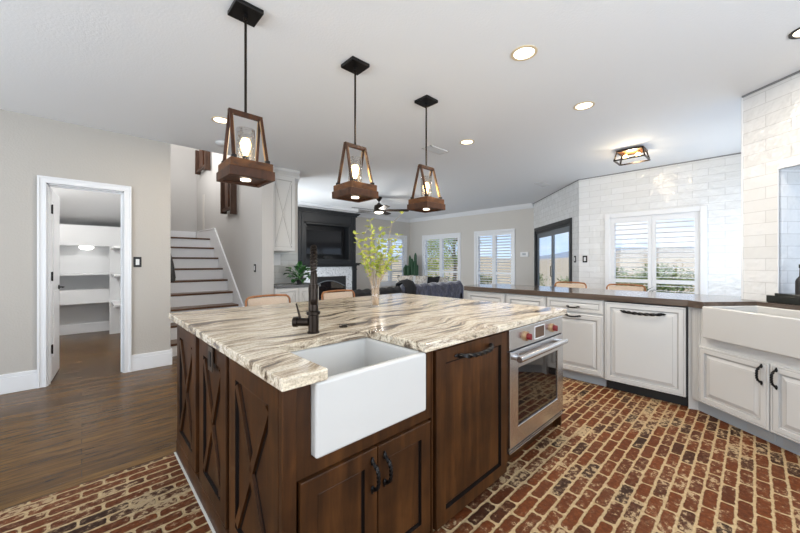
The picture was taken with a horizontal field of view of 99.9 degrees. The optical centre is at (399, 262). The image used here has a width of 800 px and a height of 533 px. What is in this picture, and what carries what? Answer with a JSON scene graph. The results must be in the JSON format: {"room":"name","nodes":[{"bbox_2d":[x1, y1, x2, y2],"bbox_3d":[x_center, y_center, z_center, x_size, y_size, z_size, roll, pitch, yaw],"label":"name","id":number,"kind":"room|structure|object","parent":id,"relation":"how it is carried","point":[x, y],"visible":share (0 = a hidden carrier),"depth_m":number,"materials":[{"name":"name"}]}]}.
{"room":"kitchen","nodes":[
{"label":"kitchen","id":0,"kind":"room"},
{"bbox_2d":[59,246,108,325],"bbox_3d":[-5.859,0.270,5.938,1.660,2.000,0.120,0,0,-43],"label":"wall","id":1,"kind":"structure","parent":0,"point":[72,259],"depth_m":6.03,"materials":[{"name":"white painted drywall"}]},
{"bbox_2d":[59,321,108,335],"bbox_3d":[-5.848,1.185,5.853,1.560,0.169,0.017,0,0,-43],"label":"baseboard","id":2,"kind":"structure","parent":1,"relation":"attached to","point":[97,326],"depth_m":6.01,"materials":[{"name":"white wood"}]},
{"bbox_2d":[0,109,170,374],"bbox_3d":[-4.308,-0.100,2.875,3.900,2.740,0.140,0,0,-43],"label":"wall","id":3,"kind":"structure","parent":0,"point":[31,146],"depth_m":3.54,"materials":[{"name":"grey paint"}]},
{"bbox_2d":[0,369,36,394],"bbox_3d":[-4.625,1.175,2.465,2.675,0.189,0.017,0,0,-43],"label":"baseboard","id":4,"kind":"structure","parent":3,"relation":"attached to","point":[25,380],"depth_m":3.29,"materials":[{"name":"white"}]},
{"bbox_2d":[51,189,64,380],"bbox_3d":[-3.854,0.239,3.774,0.087,2.038,0.578,0,0,-39],"label":"door","id":5,"kind":"structure","parent":3,"relation":"in","point":[55,286],"depth_m":3.70,"materials":[{"name":"white painted wood"},{"name":"black metal"}]},
{"bbox_2d":[37,175,131,388],"bbox_3d":[-3.430,0.197,3.688,0.744,2.146,0.168,0,0,-43],"label":"trim","id":6,"kind":"structure","parent":3,"relation":"attached to","point":[44,185],"depth_m":3.49,"materials":[{"name":"white wood"}]},
{"bbox_2d":[133,257,141,266],"bbox_3d":[-3.076,-0.002,3.938,0.075,0.120,0.010,0,0,-43],"label":"light switch","id":7,"kind":"object","parent":3,"relation":"attached to","point":[137,261],"visible":1,"depth_m":3.93,"materials":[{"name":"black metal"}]},
{"bbox_2d":[132,349,171,371],"bbox_3d":[-2.971,1.175,4.032,0.397,0.189,0.017,0,0,-43],"label":"baseboard","id":8,"kind":"structure","parent":3,"relation":"attached to","point":[143,361],"depth_m":4.02,"materials":[{"name":"white"}]},
{"bbox_2d":[51,187,119,226],"bbox_3d":[-4.772,-1.030,4.791,1.660,0.800,3.280,0,0,-43],"label":"ceiling","id":9,"kind":"structure","parent":0,"point":[76,207],"depth_m":5.37,"materials":[{"name":"white painted drywall"}]},
{"bbox_2d":[0,330,176,510],"bbox_3d":[-2.117,1.330,6.016,11.400,0.120,6.353,0,0,-43],"label":"floor","id":10,"kind":"structure","parent":0,"point":[94,420],"depth_m":2.65,"materials":[{"name":"brown wood"}]},
{"bbox_2d":[59,224,119,333],"bbox_3d":[-5.406,0.320,5.387,1.560,1.899,1.298,0,0,-43],"label":"pantry shelves","id":11,"kind":"object","parent":10,"relation":"on","point":[69,235],"visible":0.47,"depth_m":5.83,"materials":[{"name":"white wood"}]},
{"bbox_2d":[79,246,93,249],"bbox_3d":[-5.493,-0.247,5.885,0.200,0.065,0.200,0,0,-43],"label":"lamp","id":12,"kind":"object","parent":11,"relation":"attached to","point":[80,247],"visible":0.98,"depth_m":5.83,"materials":[{"name":"white"}]},
{"bbox_2d":[171,228,243,356],"bbox_3d":[-3.860,0.281,6.055,1.121,1.976,3.549,0,0,-43],"label":"staircase","id":13,"kind":"structure","parent":10,"relation":"on","point":[204,280],"depth_m":5.95,"materials":[{"name":"white wood"}]},
{"bbox_2d":[245,294,290,306],"bbox_3d":[-1.152,0.795,3.158,0.451,0.950,0.499,0,0,-43],"label":"counter stool","id":14,"kind":"object","parent":10,"relation":"on","point":[267,300],"visible":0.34,"depth_m":3.32,"materials":[{"name":"beige"}]},
{"bbox_2d":[274,282,320,302],"bbox_3d":[-1.755,0.812,5.455,0.745,0.914,0.534,0,0,-43],"label":"base cabinet","id":15,"kind":"object","parent":10,"relation":"on","point":[296,292],"visible":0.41,"depth_m":5.24,"materials":[{"name":"grey wood"}]},
{"bbox_2d":[274,282,320,288],"bbox_3d":[-1.755,0.374,5.455,0.745,0.039,0.534,0,0,-43],"label":"countertop","id":16,"kind":"structure","parent":15,"relation":"on","point":[283,285],"depth_m":5.28,"materials":[{"name":"grey stone"}]},
{"bbox_2d":[283,261,310,283],"bbox_3d":[-1.632,0.166,5.512,0.531,0.377,0.576,0,0,-43],"label":"potted plant","id":17,"kind":"object","parent":16,"relation":"on","point":[300,273],"visible":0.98,"depth_m":5.46,"materials":[{"name":"green plant"}]},
{"bbox_2d":[298,201,360,299],"bbox_3d":[-1.984,-0.100,8.878,1.930,2.739,0.700,0,0,-43],"label":"fireplace","id":18,"kind":"object","parent":10,"relation":"on","point":[339,272],"visible":0.6,"depth_m":8.84,"materials":[{"name":"black paint"}]},
{"bbox_2d":[306,229,341,254],"bbox_3d":[-2.032,-0.520,8.914,1.120,0.650,0.103,0,0,-43],"label":"television","id":19,"kind":"object","parent":18,"relation":"attached to","point":[327,242],"visible":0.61,"depth_m":8.88,"materials":[{"name":"black"}]},
{"bbox_2d":[317,278,343,283],"bbox_3d":[-1.857,0.530,8.743,0.970,0.200,0.016,0,0,-43],"label":"hood","id":20,"kind":"object","parent":18,"relation":"attached to","point":[319,280],"depth_m":8.78,"materials":[{"name":"black paint"}]},
{"bbox_2d":[302,263,360,266],"bbox_3d":[-1.971,0.070,8.864,1.930,0.100,0.660,0,0,-43],"label":"mantel shelf","id":21,"kind":"object","parent":18,"relation":"attached to","point":[307,264],"depth_m":8.73,"materials":[{"name":"black paint"}]},
{"bbox_2d":[321,289,354,299],"bbox_3d":[-0.567,0.795,3.726,0.451,0.950,0.499,0,0,-43],"label":"counter stool","id":22,"kind":"object","parent":10,"relation":"on","point":[336,294],"visible":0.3,"depth_m":3.89,"materials":[{"name":"beige fabric"}]},
{"bbox_2d":[323,286,402,299],"bbox_3d":[-0.691,0.853,6.088,1.170,0.832,0.950,0,0,-43],"label":"sofa","id":23,"kind":"object","parent":10,"relation":"on","point":[389,290],"visible":0.18,"depth_m":5.79,"materials":[{"name":"black fabric"}]},
{"bbox_2d":[403,253,418,282],"bbox_3d":[0.364,0.481,10.841,0.520,1.576,0.520,0,0,-43],"label":"potted cactus","id":24,"kind":"object","parent":10,"relation":"on","point":[412,269],"visible":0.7,"depth_m":10.77,"materials":[{"name":"green plant"}]},
{"bbox_2d":[400,280,463,298],"bbox_3d":[0.421,0.835,7.183,1.830,0.867,0.950,0,0,-43],"label":"sofa","id":25,"kind":"object","parent":10,"relation":"on","point":[450,289],"visible":0.26,"depth_m":6.96,"materials":[{"name":"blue fabric"}]},
{"bbox_2d":[397,275,413,281],"bbox_3d":[0.080,0.516,6.779,0.450,0.509,0.192,0,0,-43],"label":"cushion","id":26,"kind":"object","parent":25,"relation":"on","point":[410,277],"visible":0.16,"depth_m":6.70,"materials":[{"name":"beige fabric"}]},
{"bbox_2d":[396,279,415,293],"bbox_3d":[0.104,0.505,6.404,0.280,0.370,0.325,0,0,-43],"label":"throw blanket","id":27,"kind":"object","parent":25,"relation":"on","point":[410,287],"visible":0.66,"depth_m":6.31,"materials":[{"name":"black fabric"}]},
{"bbox_2d":[415,275,427,283],"bbox_3d":[0.424,0.525,7.107,0.190,0.489,0.420,0,0,41],"label":"cushion","id":28,"kind":"object","parent":25,"relation":"on","point":[419,279],"visible":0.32,"depth_m":7.00,"materials":[{"name":"beige fabric"}]},
{"bbox_2d":[427,276,439,282],"bbox_3d":[0.712,0.540,7.384,0.360,0.460,0.178,0,0,-37],"label":"cushion","id":29,"kind":"object","parent":25,"relation":"on","point":[430,279],"visible":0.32,"depth_m":7.30,"materials":[{"name":"black fabric"}]},
{"bbox_2d":[439,277,448,281],"bbox_3d":[0.970,0.550,7.632,0.176,0.440,0.360,0,0,43],"label":"cushion","id":30,"kind":"object","parent":25,"relation":"on","point":[442,279],"visible":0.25,"depth_m":7.55,"materials":[{"name":"beige fabric"}]},
{"bbox_2d":[171,144,196,231],"bbox_3d":[-5.161,-1.080,7.357,1.225,4.700,0.120,0,0,-43],"label":"wall","id":31,"kind":"structure","parent":0,"point":[183,176],"depth_m":7.55,"materials":[{"name":"grey paint"}]},
{"bbox_2d":[197,149,273,306],"bbox_3d":[-3.329,-1.080,6.441,0.175,4.700,3.970,0,0,-43],"label":"wall","id":32,"kind":"structure","parent":0,"point":[246,237],"depth_m":5.44,"materials":[{"name":"grey paint"}]},
{"bbox_2d":[195,149,210,174],"bbox_3d":[-4.172,-2.160,7.115,0.119,0.580,0.830,0,0,-43],"label":"wall sconce","id":33,"kind":"object","parent":32,"relation":"attached to","point":[202,158],"visible":0.77,"depth_m":7.04,"materials":[{"name":"brown wood"}]},
{"bbox_2d":[220,182,236,214],"bbox_3d":[-2.986,-1.130,5.863,0.119,0.640,0.580,0,0,-43],"label":"wall sconce","id":34,"kind":"object","parent":32,"relation":"attached to","point":[228,192],"visible":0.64,"depth_m":5.78,"materials":[{"name":"brown wood"}]},
{"bbox_2d":[274,183,297,283],"bbox_3d":[-2.040,-0.100,5.657,0.620,2.740,0.120,0,0,-43],"label":"wall","id":35,"kind":"structure","parent":0,"point":[296,185],"depth_m":5.81,"materials":[{"name":"grey paint"}]},
{"bbox_2d":[274,254,280,264],"bbox_3d":[-2.041,-0.040,5.543,0.140,0.180,0.019,0,0,-43],"label":"light switch","id":36,"kind":"object","parent":35,"relation":"attached to","point":[277,257],"visible":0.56,"depth_m":5.55,"materials":[{"name":"white plastic"}]},
{"bbox_2d":[274,252,297,282],"bbox_3d":[-1.997,0.085,5.606,0.609,0.510,0.011,0,0,-43],"label":"backsplash","id":37,"kind":"structure","parent":35,"relation":"attached to","point":[288,259],"depth_m":5.66,"materials":[{"name":"white tile"}]},
{"bbox_2d":[274,166,299,251],"bbox_3d":[-1.912,-0.819,5.408,0.458,1.298,0.392,0,0,-43],"label":"upper cabinet","id":38,"kind":"object","parent":35,"relation":"attached to","point":[284,183],"visible":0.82,"depth_m":5.31,"materials":[{"name":"grey wood"}]},
{"bbox_2d":[203,194,409,289],"bbox_3d":[-1.993,-0.100,9.462,6.280,2.740,0.140,0,0,-43],"label":"wall","id":39,"kind":"structure","parent":0,"point":[363,282],"depth_m":10.34,"materials":[{"name":"grey paint"}]},
{"bbox_2d":[357,213,409,222],"bbox_3d":[-1.850,-1.414,9.441,6.100,0.110,0.085,0,0,-43],"label":"trim","id":40,"kind":"structure","parent":39,"relation":"attached to","point":[364,215],"depth_m":10.69,"materials":[{"name":"white wood"}]},
{"bbox_2d":[374,233,406,286],"bbox_3d":[-0.328,-0.060,11.012,1.430,1.680,0.160,0,0,-43],"label":"window","id":41,"kind":"structure","parent":39,"relation":"in","point":[389,282],"depth_m":11.02,"materials":[{"name":"white"}]},
{"bbox_2d":[0,0,799,218],"bbox_3d":[-0.264,-1.595,4.089,11.440,0.250,10.300,0,0,-43],"label":"ceiling","id":42,"kind":"structure","parent":0,"point":[669,78],"depth_m":2.69,"materials":[{"name":"white paint"}]},
{"bbox_2d":[211,116,226,123],"bbox_3d":[-1.850,-1.467,3.472,0.176,0.006,0.176,0,0,-43],"label":"recessed light","id":43,"kind":"object","parent":42,"relation":"in","point":[221,120],"visible":0.78,"depth_m":3.45,"materials":[{"name":"beige"}]},
{"bbox_2d":[215,140,228,146],"bbox_3d":[-2.183,-1.452,4.131,0.150,0.036,0.150,0,0,-43],"label":"smoke detector","id":44,"kind":"object","parent":42,"relation":"attached to","point":[219,143],"visible":0.77,"depth_m":4.08,"materials":[{"name":"white plastic"}]},
{"bbox_2d":[216,0,274,187],"bbox_3d":[-0.902,-0.971,1.963,0.248,0.998,0.248,0,0,-43],"label":"pendant lamp","id":45,"kind":"object","parent":42,"relation":"hanging from","point":[243,171],"visible":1,"depth_m":1.94,"materials":[{"name":"brown wood"}]},
{"bbox_2d":[332,56,378,202],"bbox_3d":[-0.333,-0.971,2.495,0.248,0.998,0.248,0,0,-43],"label":"pendant lamp","id":46,"kind":"object","parent":42,"relation":"hanging from","point":[354,189],"visible":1,"depth_m":2.47,"materials":[{"name":"brown wood"}]},
{"bbox_2d":[352,196,408,214],"bbox_3d":[-0.514,-1.282,7.574,1.288,0.374,1.302,0,0,-43],"label":"ceiling fan","id":47,"kind":"object","parent":42,"relation":"hanging from","point":[379,208],"visible":0.98,"depth_m":7.52,"materials":[{"name":"brown metal"}]},
{"bbox_2d":[407,95,444,212],"bbox_3d":[0.238,-0.971,3.049,0.248,0.998,0.248,0,0,-43],"label":"pendant lamp","id":48,"kind":"object","parent":42,"relation":"hanging from","point":[426,204],"visible":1,"depth_m":3.02,"materials":[{"name":"black metal"}]},
{"bbox_2d":[422,145,448,154],"bbox_3d":[0.466,-1.465,4.394,0.360,0.010,0.160,0,0,-43],"label":"ceiling vent","id":49,"kind":"object","parent":42,"relation":"in","point":[431,148],"visible":0.91,"depth_m":4.40,"materials":[{"name":"white plastic"}]},
{"bbox_2d":[460,139,473,144],"bbox_3d":[0.818,-1.467,4.103,0.176,0.006,0.176,0,0,-43],"label":"recessed light","id":50,"kind":"object","parent":42,"relation":"in","point":[466,141],"visible":1,"depth_m":4.11,"materials":[{"name":"beige"}]},
{"bbox_2d":[511,45,537,60],"bbox_3d":[0.871,-1.467,2.360,0.176,0.006,0.176,0,0,-43],"label":"recessed light","id":51,"kind":"object","parent":42,"relation":"in","point":[522,53],"visible":1,"depth_m":2.36,"materials":[{"name":"beige"}]},
{"bbox_2d":[534,182,550,186],"bbox_3d":[2.682,-1.465,6.329,0.360,0.010,0.160,0,0,-43],"label":"ceiling vent","id":52,"kind":"object","parent":42,"relation":"in","point":[542,184],"visible":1,"depth_m":6.32,"materials":[{"name":"white plastic"}]},
{"bbox_2d":[573,101,594,109],"bbox_3d":[1.726,-1.467,3.153,0.176,0.006,0.176,0,0,-43],"label":"recessed light","id":53,"kind":"object","parent":42,"relation":"in","point":[585,105],"visible":1,"depth_m":3.15,"materials":[{"name":"beige"}]},
{"bbox_2d":[613,146,650,165],"bbox_3d":[3.019,-1.393,4.375,0.306,0.152,0.346,0,0,-43],"label":"flush light","id":54,"kind":"object","parent":42,"relation":"attached to","point":[625,153],"visible":1,"depth_m":4.36,"materials":[{"name":"brown metal"}]},
{"bbox_2d":[788,27,799,38],"bbox_3d":[2.583,-1.467,2.123,0.170,0.006,0.170,0,0,-43],"label":"recessed light","id":55,"kind":"object","parent":42,"relation":"in","point":[795,34],"visible":1,"depth_m":2.17,"materials":[{"name":"black metal"}]},
{"bbox_2d":[0,377,799,532],"bbox_3d":[1.175,1.330,1.559,10.050,0.120,4.647,0,0,-43],"label":"floor","id":56,"kind":"structure","parent":0,"point":[617,461],"depth_m":1.91,"materials":[{"name":"red brick"}]},
{"bbox_2d":[174,452,215,532],"bbox_3d":[-0.945,1.268,1.653,0.010,0.003,1.620,0,0,-43],"label":"trim","id":57,"kind":"structure","parent":56,"relation":"on","point":[175,453],"depth_m":1.84,"materials":[{"name":"grey"}]},
{"bbox_2d":[176,324,560,532],"bbox_3d":[-0.128,0.834,2.413,2.219,0.872,1.762,0,0,-43],"label":"kitchen island","id":58,"kind":"object","parent":56,"relation":"on","point":[243,443],"visible":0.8,"depth_m":1.34,"materials":[{"name":"brown wood"}]},
{"bbox_2d":[208,345,212,372],"bbox_3d":[-0.907,0.462,1.606,0.009,0.116,0.072,0,0,-43],"label":"power outlet","id":59,"kind":"object","parent":58,"relation":"attached to","point":[210,349],"visible":1,"depth_m":1.59,"materials":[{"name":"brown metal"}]},
{"bbox_2d":[208,351,210,366],"bbox_3d":[-0.909,0.462,1.604,0.003,0.070,0.036,0,0,-43],"label":"socket","id":60,"kind":"object","parent":59,"relation":"attached to","point":[209,352],"depth_m":1.60,"materials":[{"name":"black metal"}]},
{"bbox_2d":[169,293,566,391],"bbox_3d":[-0.171,0.376,2.456,2.250,0.040,1.830,0,0,-43],"label":"island countertop","id":61,"kind":"structure","parent":58,"relation":"on","point":[261,339],"depth_m":1.86,"materials":[{"name":"beige stone"}]},
{"bbox_2d":[292,245,319,333],"bbox_3d":[-0.435,0.136,1.650,0.126,0.441,0.240,0,0,-43],"label":"kitchen faucet","id":62,"kind":"object","parent":61,"relation":"on","point":[312,321],"visible":1,"depth_m":1.67,"materials":[{"name":"brown metal"}]},
{"bbox_2d":[339,324,347,327],"bbox_3d":[-0.311,0.350,1.848,0.048,0.012,0.048,0,0,-43],"label":"switch","id":63,"kind":"object","parent":61,"relation":"on","point":[341,325],"visible":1,"depth_m":1.83,"materials":[{"name":"brown metal"}]},
{"bbox_2d":[290,337,425,458],"bbox_3d":[-0.231,0.526,1.454,0.545,0.258,0.442,0,0,-43],"label":"sink","id":64,"kind":"object","parent":61,"relation":"in","point":[371,386],"visible":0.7,"depth_m":1.30,"materials":[{"name":"white fireclay"}]},
{"bbox_3d":[-0.196,0.233,2.679,0.104,0.245,0.104,0,0,-43],"label":"glass vase","id":65,"kind":"object","parent":61,"relation":"on","visible":0},
{"bbox_2d":[353,211,403,304],"bbox_3d":[-0.184,-0.028,2.678,0.440,0.740,0.267,0,0,10],"label":"leafy branches","id":66,"kind":"object","parent":65,"relation":"in","point":[380,269],"visible":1,"depth_m":2.67,"materials":[{"name":"yellow"}]},
{"bbox_2d":[379,331,506,530],"bbox_3d":[0.209,0.822,1.961,0.636,0.827,0.680,0,0,-43],"label":"dishwasher","id":67,"kind":"object","parent":58,"relation":"in","point":[470,377],"visible":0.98,"depth_m":1.72,"materials":[{"name":"brown wood"}]},
{"bbox_2d":[506,316,567,454],"bbox_3d":[0.754,0.780,2.478,0.800,0.749,0.680,0,0,-43],"label":"oven","id":68,"kind":"object","parent":58,"relation":"in","point":[534,350],"visible":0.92,"depth_m":2.22,"materials":[{"name":"silver metal"}]},
{"bbox_2d":[467,291,505,302],"bbox_3d":[1.324,0.828,4.578,0.621,0.883,0.575,0,0,-43],"label":"base cabinet","id":69,"kind":"object","parent":56,"relation":"on","point":[471,295],"visible":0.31,"depth_m":4.34,"materials":[{"name":"grey wood"}]},
{"bbox_2d":[506,293,546,306],"bbox_3d":[1.696,0.828,4.186,0.621,0.883,0.495,0,0,-43],"label":"base cabinet","id":70,"kind":"object","parent":56,"relation":"on","point":[532,300],"visible":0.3,"depth_m":3.95,"materials":[{"name":"grey wood"}]},
{"bbox_2d":[554,281,586,287],"bbox_3d":[2.347,0.777,4.785,0.499,0.985,0.451,0,0,-43],"label":"counter stool","id":71,"kind":"object","parent":56,"relation":"on","point":[561,283],"visible":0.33,"depth_m":4.95,"materials":[{"name":"brown wood"}]},
{"bbox_2d":[547,296,606,386],"bbox_3d":[2.051,0.828,3.775,0.670,0.883,0.580,0,0,-43],"label":"base cabinet","id":72,"kind":"object","parent":56,"relation":"on","point":[583,325],"visible":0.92,"depth_m":3.51,"materials":[{"name":"grey wood"}]},
{"bbox_2d":[606,284,645,290],"bbox_3d":[2.822,0.777,4.284,0.499,0.985,0.451,0,0,-43],"label":"counter stool","id":73,"kind":"object","parent":56,"relation":"on","point":[631,287],"visible":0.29,"depth_m":4.42,"materials":[{"name":"brown wood"}]},
{"bbox_2d":[605,301,687,405],"bbox_3d":[2.460,0.831,3.316,0.667,0.877,0.634,0,0,-43],"label":"dishwasher","id":74,"kind":"object","parent":56,"relation":"on","point":[646,345],"visible":0.98,"depth_m":3.11,"materials":[{"name":"white"}]},
{"bbox_2d":[693,308,799,455],"bbox_3d":[2.812,0.828,1.817,0.570,0.883,2.170,0,0,-5],"label":"base cabinet","id":75,"kind":"object","parent":56,"relation":"on","point":[753,391],"visible":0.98,"depth_m":2.44,"materials":[{"name":"grey wood"}]},
{"bbox_2d":[464,284,799,309],"bbox_3d":[2.482,0.355,2.996,1.591,0.058,4.672,0,0,-25],"label":"countertop","id":76,"kind":"structure","parent":75,"relation":"on","point":[659,298],"depth_m":3.35,"materials":[{"name":"grey stone"}]},
{"bbox_2d":[702,306,799,358],"bbox_3d":[2.744,0.486,2.348,0.493,0.257,0.840,0,0,-5],"label":"sink","id":77,"kind":"object","parent":76,"relation":"in","point":[773,330],"visible":1,"depth_m":2.42,"materials":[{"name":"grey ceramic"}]},
{"bbox_2d":[410,208,533,298],"bbox_3d":[1.888,-0.100,10.032,0.140,2.740,4.370,0,0,-43],"label":"wall","id":78,"kind":"structure","parent":0,"point":[522,220],"depth_m":9.61,"materials":[{"name":"grey paint"}]},
{"bbox_2d":[422,233,460,281],"bbox_3d":[1.316,-0.050,10.607,0.160,1.660,1.550,0,0,-43],"label":"window","id":79,"kind":"structure","parent":78,"relation":"in","point":[441,237],"depth_m":10.55,"materials":[{"name":"white wood"}]},
{"bbox_2d":[410,203,533,222],"bbox_3d":[1.805,-1.414,9.954,0.085,0.110,4.370,0,0,-43],"label":"trim","id":80,"kind":"structure","parent":78,"relation":"attached to","point":[529,205],"depth_m":9.55,"materials":[{"name":"white"}]},
{"bbox_2d":[474,228,514,284],"bbox_3d":[2.609,-0.050,9.242,0.160,1.660,1.250,0,0,-43],"label":"window","id":81,"kind":"structure","parent":78,"relation":"in","point":[493,233],"depth_m":9.22,"materials":[{"name":"white"}]},
{"bbox_2d":[520,252,528,256],"bbox_3d":[3.169,-0.200,8.553,0.032,0.120,0.220,0,0,-43],"label":"thermostat","id":82,"kind":"object","parent":78,"relation":"attached to","point":[522,254],"visible":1,"depth_m":8.54,"materials":[{"name":"white plastic"}]},
{"bbox_2d":[533,180,578,203],"bbox_3d":[3.254,-1.462,7.187,0.012,0.013,2.427,0,0,4],"label":"trim","id":83,"kind":"structure","parent":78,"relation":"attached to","point":[577,180],"depth_m":6.89,"materials":[{"name":"grey"}]},
{"bbox_2d":[534,181,578,283],"bbox_3d":[3.291,-0.100,7.185,0.060,2.740,2.427,0,0,4],"label":"wall","id":84,"kind":"structure","parent":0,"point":[563,204],"depth_m":6.54,"materials":[{"name":"white tile"}]},
{"bbox_2d":[534,218,571,286],"bbox_3d":[3.283,0.220,7.269,0.088,2.100,2.060,0,0,4],"label":"door","id":85,"kind":"structure","parent":84,"relation":"attached to","point":[563,226],"depth_m":7.20,"materials":[{"name":"black paint"}]},
{"bbox_2d":[579,154,740,295],"bbox_3d":[4.069,-0.100,5.142,0.140,2.740,2.430,0,0,-43],"label":"wall tile","id":86,"kind":"structure","parent":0,"point":[715,183],"depth_m":4.97,"materials":[{"name":"white tile"}]},
{"bbox_2d":[605,205,706,294],"bbox_3d":[3.942,-0.005,5.246,0.160,1.600,1.275,0,0,-43],"label":"window shutters","id":87,"kind":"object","parent":86,"relation":"attached to","point":[700,216],"depth_m":5.18,"materials":[{"name":"white wood"}]},
{"bbox_2d":[579,153,740,179],"bbox_3d":[3.986,-1.462,5.119,0.011,0.013,2.350,0,0,-43],"label":"trim","id":88,"kind":"structure","parent":86,"relation":"attached to","point":[735,153],"depth_m":5.08,"materials":[{"name":"grey"}]},
{"bbox_2d":[743,73,799,300],"bbox_3d":[3.152,-0.100,1.719,0.021,2.740,2.520,0,0,-5],"label":"wall","id":89,"kind":"structure","parent":0,"point":[771,114],"depth_m":2.81,"materials":[{"name":"white tile"}]},
{"bbox_2d":[688,307,697,409],"bbox_3d":[2.779,0.828,3.042,0.580,0.883,0.195,0,0,-43],"label":"trim","id":90,"kind":"structure","parent":89,"relation":"attached to","point":[692,404],"depth_m":2.91,"materials":[{"name":"grey wood"}]},
{"bbox_2d":[741,97,742,298],"bbox_3d":[3.045,-0.099,2.980,0.024,2.738,0.012,0,0,-5],"label":"trim","id":91,"kind":"structure","parent":89,"relation":"attached to","point":[741,97],"depth_m":2.98,"materials":[{"name":"white"}]},
{"bbox_2d":[742,70,799,97],"bbox_3d":[3.136,-1.462,1.718,0.013,0.013,2.520,0,0,-5],"label":"trim","id":92,"kind":"structure","parent":89,"relation":"attached to","point":[797,72],"depth_m":2.75,"materials":[{"name":"grey"}]},
{"bbox_2d":[766,293,799,304],"bbox_3d":[3.298,0.286,1.988,0.445,0.077,1.592,0,0,-5],"label":"stone sill","id":93,"kind":"structure","parent":89,"relation":"attached to","point":[786,298],"depth_m":2.65,"materials":[{"name":"black stone"}]},
{"bbox_2d":[795,264,799,294],"bbox_3d":[3.071,0.132,2.570,0.064,0.232,0.064,0,0,-43],"label":"soap bottle","id":94,"kind":"object","parent":93,"relation":"on","point":[797,281],"visible":1,"depth_m":2.57,"materials":[{"name":"black"}]},
{"bbox_2d":[777,163,799,292],"bbox_3d":[3.342,-0.240,1.990,0.456,1.060,1.528,0,0,-5],"label":"window","id":95,"kind":"structure","parent":89,"relation":"in","point":[790,176],"depth_m":2.72,"materials":[{"name":"glass"},{"name":"painted frame"}]},
{"bbox_3d":[-4.233,-1.080,5.529,0.140,4.700,4.050,0,0,-43],"label":"wall","id":96,"kind":"structure","parent":0,"visible":0},
{"bbox_2d":[171,255,175,281],"bbox_3d":[-3.723,-0.588,5.161,0.103,1.700,2.224,0,0,-43],"label":"handrail","id":97,"kind":"object","parent":96,"relation":"attached to","point":[173,276],"visible":0.23,"depth_m":4.42,"materials":[{"name":"black metal"}]},
{"label":"outside","id":98,"kind":"structure","parent":0,"visible":0},
{"bbox_2d":[377,257,694,293],"bbox_3d":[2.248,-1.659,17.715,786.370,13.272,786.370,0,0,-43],"label":"ground","id":99,"kind":"structure","parent":98,"point":[562,264],"depth_m":125.78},
{"bbox_2d":[399,238,453,278],"bbox_3d":[1.169,-0.608,16.550,3.176,4.364,3.390,0,0,-43],"label":"tree","id":100,"kind":"object","parent":99,"relation":"on","point":[428,247],"visible":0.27,"depth_m":16.50,"materials":[{"name":"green plant"}]},
{"bbox_2d":[435,238,480,280],"bbox_3d":[3.236,-0.644,19.846,3.177,4.527,3.346,0,0,15],"label":"tree","id":101,"kind":"object","parent":99,"relation":"on","point":[452,246],"visible":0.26,"depth_m":19.81,"materials":[{"name":"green plant"}]},
{"bbox_2d":[480,269,499,283],"bbox_3d":[5.708,1.117,22.280,1.778,1.338,1.487,0,0,-43],"label":"shrub","id":102,"kind":"object","parent":99,"relation":"on","point":[486,278],"visible":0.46,"depth_m":22.20,"materials":[{"name":"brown plant"}]},
{"bbox_2d":[540,274,549,285],"bbox_3d":[7.247,0.957,18.294,1.876,1.254,1.906,0,0,-43],"label":"shrub","id":103,"kind":"object","parent":99,"relation":"on","point":[541,278],"visible":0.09,"depth_m":18.16,"materials":[{"name":"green plant"}]},
{"bbox_2d":[616,267,633,285],"bbox_3d":[8.552,0.848,13.532,1.572,1.419,1.821,0,0,28],"label":"shrub","id":104,"kind":"object","parent":99,"relation":"on","point":[622,273],"visible":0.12,"depth_m":13.08,"materials":[{"name":"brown plant"}]},
{"bbox_2d":[620,265,689,292],"bbox_3d":[8.486,0.827,11.363,1.786,1.462,1.729,0,0,6],"label":"shrub","id":105,"kind":"object","parent":99,"relation":"on","point":[659,286],"visible":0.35,"depth_m":11.08,"materials":[{"name":"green plant"}]},
{"bbox_2d":[637,263,672,287],"bbox_3d":[11.343,0.778,14.984,1.875,1.648,1.880,0,0,-43],"label":"shrub","id":106,"kind":"object","parent":99,"relation":"on","point":[656,263],"visible":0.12,"depth_m":14.90,"materials":[{"name":"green plant"}]},
{"bbox_2d":[657,263,694,293],"bbox_3d":[10.385,0.775,12.630,1.728,1.564,1.694,0,0,-41],"label":"shrub","id":107,"kind":"object","parent":99,"relation":"on","point":[666,269],"visible":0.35,"depth_m":12.54,"materials":[{"name":"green plant"}]},
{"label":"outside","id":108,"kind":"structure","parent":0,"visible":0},
{"bbox_2d":[383,248,694,261],"bbox_3d":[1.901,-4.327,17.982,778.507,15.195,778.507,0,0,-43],"label":"hills","id":109,"kind":"structure","parent":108,"point":[657,249],"depth_m":251.47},
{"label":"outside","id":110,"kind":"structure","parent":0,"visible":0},
{"bbox_2d":[377,247,694,258],"bbox_3d":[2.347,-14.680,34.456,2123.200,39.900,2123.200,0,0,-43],"label":"mountains","id":111,"kind":"structure","parent":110,"point":[563,254],"depth_m":781.79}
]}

